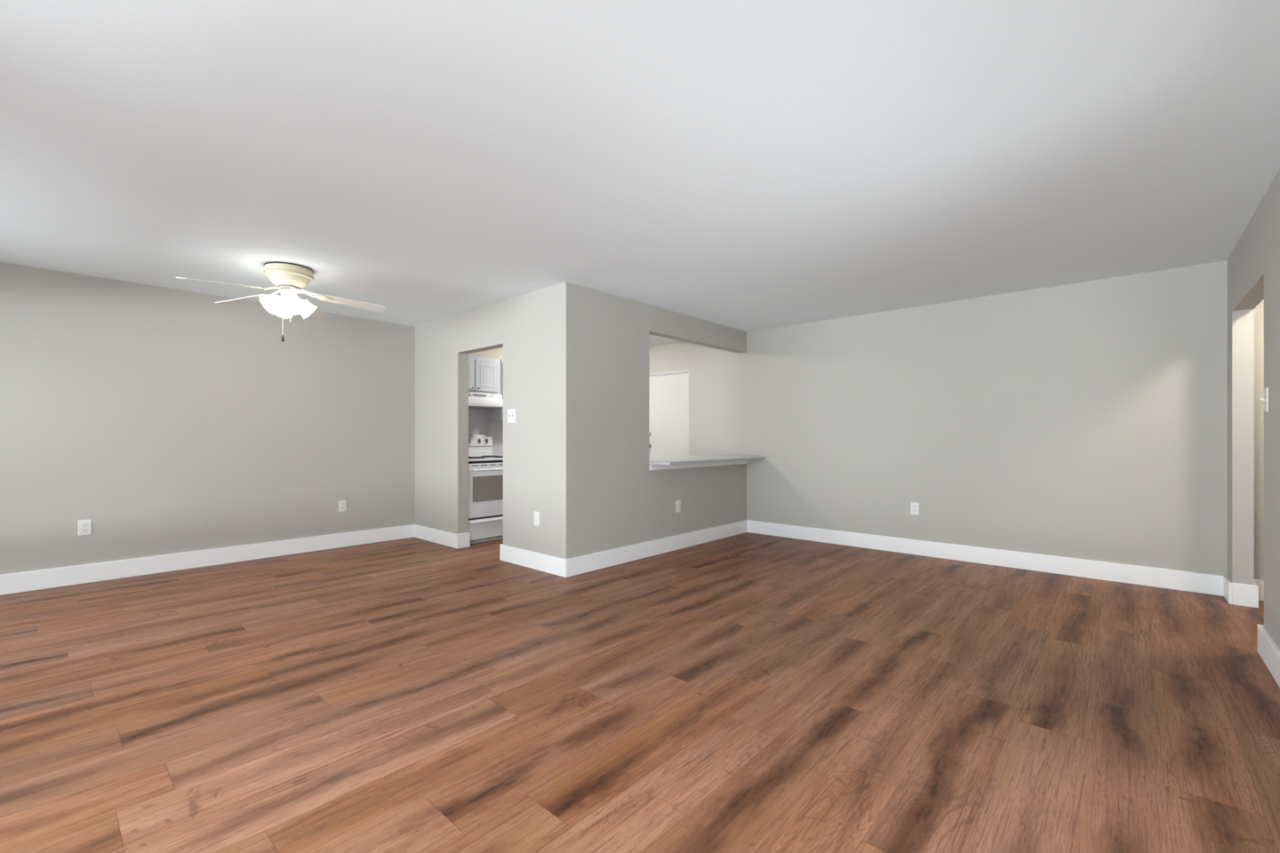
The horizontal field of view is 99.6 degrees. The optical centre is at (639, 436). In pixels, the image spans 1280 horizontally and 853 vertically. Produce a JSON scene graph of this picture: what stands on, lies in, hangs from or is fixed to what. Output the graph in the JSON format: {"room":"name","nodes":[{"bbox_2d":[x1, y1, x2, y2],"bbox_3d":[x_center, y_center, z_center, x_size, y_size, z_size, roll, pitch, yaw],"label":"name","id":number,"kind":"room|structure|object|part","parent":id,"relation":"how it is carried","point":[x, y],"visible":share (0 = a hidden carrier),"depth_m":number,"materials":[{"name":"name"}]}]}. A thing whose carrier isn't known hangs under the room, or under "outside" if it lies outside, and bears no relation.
{"room":"empty living room","nodes":[
{"label":"empty living room","id":0,"kind":"room"},
{"bbox_2d":[0,262,414,574],"bbox_3d":[-3.051,-0.063,5.878,0.121,2.440,6.898,0,0,42],"label":"wall","id":1,"kind":"structure","parent":0,"point":[170,420],"depth_m":4.74,"materials":[{"name":"paint"}]},
{"bbox_2d":[77,519,92,536],"bbox_3d":[-4.395,0.719,4.287,0.009,0.122,0.078,0,0,42],"label":"wall outlet","id":2,"kind":"object","parent":1,"relation":"attached to","point":[84,526],"visible":1,"depth_m":4.28,"materials":[{"name":"white plastic"}]},
{"bbox_2d":[0,524,413,595],"bbox_3d":[-3.914,1.083,4.813,0.020,0.148,3.919,0,0,42],"label":"baseboard","id":3,"kind":"structure","parent":1,"relation":"attached to","point":[20,582],"depth_m":4.72,"materials":[{"name":"paint"}]},
{"bbox_2d":[338,499,346,512],"bbox_3d":[-3.128,0.727,5.696,0.009,0.122,0.078,0,0,42],"label":"wall outlet","id":4,"kind":"object","parent":1,"relation":"attached to","point":[342,504],"visible":1,"depth_m":5.69,"materials":[{"name":"white plastic"}]},
{"bbox_2d":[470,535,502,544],"bbox_3d":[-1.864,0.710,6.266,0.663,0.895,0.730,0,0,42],"label":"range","id":5,"kind":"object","parent":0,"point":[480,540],"depth_m":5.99,"materials":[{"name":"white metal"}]},
{"bbox_2d":[414,281,577,559],"bbox_3d":[-1.571,-0.063,5.421,2.690,2.440,0.120,0,0,42],"label":"wall","id":6,"kind":"structure","parent":0,"point":[536,331],"depth_m":4.94,"materials":[{"name":"paint"}]},
{"bbox_2d":[413,524,567,577],"bbox_3d":[-1.560,1.083,5.403,2.690,0.148,0.148,0,0,42],"label":"baseboard","id":7,"kind":"structure","parent":6,"relation":"attached to","point":[556,566],"depth_m":4.96,"materials":[{"name":"paint"}]},
{"bbox_2d":[507,408,515,422],"bbox_3d":[-1.187,-0.195,4.979,0.124,0.125,0.024,0,0,42],"label":"light switch","id":8,"kind":"object","parent":6,"relation":"attached to","point":[511,412],"visible":1,"depth_m":4.98,"materials":[{"name":"white plastic"}]},
{"bbox_2d":[533,511,539,526],"bbox_3d":[-0.905,0.715,4.735,0.078,0.122,0.009,0,0,42],"label":"wall outlet","id":9,"kind":"object","parent":6,"relation":"attached to","point":[536,514],"visible":1,"depth_m":4.73,"materials":[{"name":"white plastic"}]},
{"bbox_2d":[0,0,1279,346],"bbox_3d":[-0.127,-1.333,3.328,7.880,0.100,7.018,0,0,42],"label":"ceiling","id":10,"kind":"structure","parent":0,"point":[742,165],"depth_m":2.40,"materials":[{"name":"paint"}]},
{"bbox_2d":[175,261,385,342],"bbox_3d":[-2.690,-1.000,4.180,1.242,0.565,1.190,0,0,-6],"label":"ceiling fan","id":11,"kind":"object","parent":10,"relation":"hanging from","point":[290,278],"visible":1,"depth_m":4.07,"materials":[{"name":"white metal"}]},
{"bbox_3d":[-2.925,-1.074,3.766,0.134,0.068,0.459,0,0,35],"label":"blade","id":12,"kind":"part","parent":11,"relation":"part of","materials":[{"name":"white wood"}]},
{"bbox_3d":[-3.087,-1.074,4.223,0.459,0.068,0.134,0,0,13],"label":"blade","id":13,"kind":"part","parent":11,"relation":"part of","materials":[{"name":"white wood"}]},
{"bbox_3d":[-2.739,-0.988,4.027,0.143,0.146,0.149,0,0,42],"label":"lamp shade","id":14,"kind":"part","parent":11,"relation":"part of","materials":[{"name":"white glass"}]},
{"bbox_3d":[-2.733,-1.110,4.024,0.019,0.051,0.109,0,0,37],"label":"arm","id":15,"kind":"part","parent":11,"relation":"part of"},
{"bbox_3d":[-2.776,-1.110,4.142,0.109,0.051,0.019,0,0,15],"label":"arm","id":16,"kind":"part","parent":11,"relation":"part of"},
{"bbox_3d":[-2.688,-0.914,4.073,0.004,0.292,0.004,0,0,-12],"label":"pull chain","id":17,"kind":"part","parent":11,"relation":"part of","materials":[{"name":"metal"}]},
{"bbox_3d":[-2.755,-0.988,4.187,0.149,0.146,0.143,0,0,42],"label":"lamp shade","id":18,"kind":"part","parent":11,"relation":"part of","materials":[{"name":"white glass"}]},
{"bbox_3d":[-2.598,-1.012,4.058,0.080,0.072,0.058,0,0,42],"label":"bulb","id":19,"kind":"part","parent":11,"relation":"part of","materials":[{"name":"white glass"}]},
{"bbox_3d":[-2.580,-0.988,4.043,0.149,0.146,0.143,0,0,42],"label":"lamp shade","id":20,"kind":"part","parent":11,"relation":"part of","materials":[{"name":"white glass"}]},
{"bbox_3d":[-2.365,-1.023,3.814,0.452,0.109,0.136,0,0,42],"label":"blade","id":21,"kind":"part","parent":11,"relation":"part of","materials":[{"name":"white wood"}]},
{"bbox_3d":[-2.595,-0.988,4.202,0.143,0.146,0.149,0,0,42],"label":"lamp shade","id":22,"kind":"part","parent":11,"relation":"part of","materials":[{"name":"white glass"}]},
{"bbox_3d":[-2.737,-1.060,4.541,0.134,0.084,0.457,0,0,-12],"label":"blade","id":23,"kind":"part","parent":11,"relation":"part of","materials":[{"name":"white wood"}]},
{"bbox_3d":[-2.306,-1.074,4.354,0.459,0.068,0.134,0,0,-35],"label":"blade","id":24,"kind":"part","parent":11,"relation":"part of","materials":[{"name":"white wood"}]},
{"bbox_2d":[0,532,1279,852],"bbox_3d":[-0.087,1.217,3.373,7.902,0.120,6.898,0,0,42],"label":"floor","id":25,"kind":"structure","parent":0,"point":[747,692],"depth_m":2.30,"materials":[{"name":"brown wood"}]},
{"bbox_2d":[468,435,502,544],"bbox_3d":[-1.835,0.566,6.240,0.756,1.183,0.734,0,0,42],"label":"range","id":26,"kind":"object","parent":25,"relation":"on","point":[485,469],"visible":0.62,"depth_m":5.94,"materials":[{"name":"white metal"}]},
{"bbox_3d":[-1.603,0.998,6.031,0.039,0.218,0.722,0,0,42],"label":"storage drawer","id":27,"kind":"part","parent":26,"relation":"part of","materials":[{"name":"white metal"}]},
{"bbox_3d":[-1.602,0.579,6.030,0.041,0.587,0.722,0,0,42],"label":"oven door","id":28,"kind":"part","parent":26,"relation":"part of","materials":[{"name":"white metal"}]},
{"bbox_2d":[468,456,502,461],"bbox_3d":[-1.825,0.248,6.231,0.648,0.024,0.734,0,0,42],"label":"cooktop","id":29,"kind":"object","parent":26,"relation":"in","point":[470,458],"depth_m":5.98,"materials":[{"name":"white metal"}]},
{"bbox_3d":[-1.583,0.920,6.013,0.018,0.028,0.690,0,0,42],"label":"drawer pull","id":30,"kind":"part","parent":26,"relation":"part of","materials":[{"name":"white metal"}]},
{"bbox_3d":[-1.571,0.357,6.002,0.046,0.024,0.630,0,0,42],"label":"door handle","id":31,"kind":"part","parent":26,"relation":"part of","materials":[{"name":"white metal"}]},
{"bbox_2d":[577,284,746,556],"bbox_3d":[0.340,-0.063,5.624,0.120,2.440,2.739,0,0,42],"label":"wall","id":32,"kind":"structure","parent":0,"point":[621,502],"depth_m":5.02,"materials":[{"name":"paint"}]},
{"bbox_2d":[567,520,746,577],"bbox_3d":[0.345,1.083,5.525,0.020,0.148,2.839,0,0,42],"label":"baseboard","id":33,"kind":"structure","parent":32,"relation":"attached to","point":[579,565],"depth_m":5.21,"materials":[{"name":"paint"}]},
{"bbox_2d":[675,500,680,512],"bbox_3d":[0.401,0.716,5.595,0.009,0.122,0.078,0,0,42],"label":"wall outlet","id":34,"kind":"object","parent":32,"relation":"attached to","point":[677,502],"visible":1,"depth_m":5.58,"materials":[{"name":"white plastic"}]},
{"bbox_2d":[649,460,747,470],"bbox_3d":[0.703,0.296,5.927,0.014,0.057,1.801,0,0,42],"label":"apron","id":35,"kind":"object","parent":32,"relation":"attached to","point":[652,467],"visible":0.76,"depth_m":5.77,"materials":[{"name":"paint"}]},
{"bbox_2d":[648,454,764,465],"bbox_3d":[0.474,0.251,6.130,1.104,0.030,1.807,0,0,42],"label":"countertop","id":36,"kind":"structure","parent":32,"relation":"on","point":[686,459],"depth_m":5.84,"materials":[{"name":"laminate"}]},
{"bbox_2d":[648,260,1263,580],"bbox_3d":[2.180,-0.063,5.892,7.880,2.440,0.120,0,0,42],"label":"wall","id":37,"kind":"structure","parent":0,"point":[1088,420],"depth_m":4.82,"materials":[{"name":"paint"}]},
{"bbox_2d":[648,368,689,456],"bbox_3d":[0.374,0.126,7.478,0.813,2.063,0.178,0,0,42],"label":"door","id":38,"kind":"structure","parent":37,"relation":"in","point":[669,390],"depth_m":7.42,"materials":[{"name":"paint"}]},
{"bbox_2d":[910,502,919,515],"bbox_3d":[2.706,0.705,5.332,0.078,0.122,0.009,0,0,42],"label":"wall outlet","id":39,"kind":"object","parent":37,"relation":"attached to","point":[914,507],"visible":1,"depth_m":5.33,"materials":[{"name":"white plastic"}]},
{"bbox_2d":[746,520,1223,595],"bbox_3d":[2.770,1.083,5.267,3.971,0.148,0.020,0,0,42],"label":"baseboard","id":40,"kind":"structure","parent":37,"relation":"attached to","point":[1189,581],"depth_m":4.78,"materials":[{"name":"paint"}]},
{"bbox_2d":[1227,168,1279,648],"bbox_3d":[2.038,-0.063,1.380,0.100,2.440,6.778,0,0,42],"label":"wall","id":41,"kind":"structure","parent":0,"point":[1254,262],"depth_m":3.27,"materials":[{"name":"paint"}]},
{"bbox_2d":[1223,575,1279,688],"bbox_3d":[2.357,1.083,1.093,0.998,0.148,6.778,0,0,42],"label":"baseboard","id":42,"kind":"structure","parent":41,"relation":"attached to","point":[1239,594],"depth_m":3.66,"materials":[{"name":"paint"}]},
{"bbox_2d":[1259,387,1268,412],"bbox_3d":[3.260,-0.193,2.831,0.024,0.125,0.078,0,0,42],"label":"light switch","id":43,"kind":"object","parent":41,"relation":"attached to","point":[1265,399],"visible":1,"depth_m":2.81,"materials":[{"name":"white plastic"}]},
{"bbox_3d":[3.267,-0.193,2.825,0.006,0.125,0.078,0,0,42],"label":"plate","id":44,"kind":"part","parent":43,"relation":"part of","materials":[{"name":"white plastic"}]},
{"bbox_3d":[-1.537,-0.063,7.313,0.209,2.440,2.739,0,0,42],"label":"wall","id":45,"kind":"structure","parent":0,"visible":0},
{"bbox_2d":[468,355,500,394],"bbox_3d":[-2.016,-0.739,6.402,0.280,0.432,0.730,0,0,42],"label":"upper cabinet","id":46,"kind":"object","parent":45,"relation":"attached to","point":[484,372],"visible":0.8,"depth_m":6.42,"materials":[{"name":"paint"}]},
{"bbox_3d":[-2.043,-0.727,6.204,0.004,0.257,0.228,0,0,42],"label":"raised panel","id":47,"kind":"part","parent":46,"relation":"part of","materials":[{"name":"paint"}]},
{"bbox_3d":[-2.052,-0.727,6.211,0.018,0.367,0.338,0,0,42],"label":"door","id":48,"kind":"part","parent":46,"relation":"part of","materials":[{"name":"paint"}]},
{"bbox_2d":[468,391,502,408],"bbox_3d":[-1.938,-0.431,6.332,0.491,0.176,0.730,0,0,42],"label":"range hood","id":49,"kind":"object","parent":46,"relation":"attached to","point":[476,400],"visible":0.56,"depth_m":6.32,"materials":[{"name":"white metal"}]},
{"bbox_3d":[-1.826,-0.727,6.462,0.018,0.367,0.317,0,0,42],"label":"door","id":50,"kind":"part","parent":46,"relation":"part of","materials":[{"name":"paint"}]},
{"bbox_3d":[-1.818,-0.727,6.455,0.004,0.257,0.207,0,0,42],"label":"raised panel","id":51,"kind":"part","parent":46,"relation":"part of","materials":[{"name":"paint"}]},
{"bbox_2d":[468,408,502,456],"bbox_3d":[-1.457,-0.123,7.240,0.008,0.840,2.738,0,0,42],"label":"backsplash","id":52,"kind":"structure","parent":45,"relation":"attached to","point":[480,423],"depth_m":6.74,"materials":[{"name":"tile"}]},
{"bbox_2d":[468,346,502,359],"bbox_3d":[-1.378,-1.121,7.170,0.220,0.325,2.739,0,0,42],"label":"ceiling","id":53,"kind":"structure","parent":45,"relation":"attached to","point":[495,353],"depth_m":6.55,"materials":[{"name":"paint"}]},
{"bbox_2d":[490,359,502,421],"bbox_3d":[-1.510,-0.578,6.965,0.280,0.754,0.760,0,0,42],"label":"wall","id":54,"kind":"structure","parent":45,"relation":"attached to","point":[496,415],"depth_m":6.64,"materials":[{"name":"paint"}]}
]}

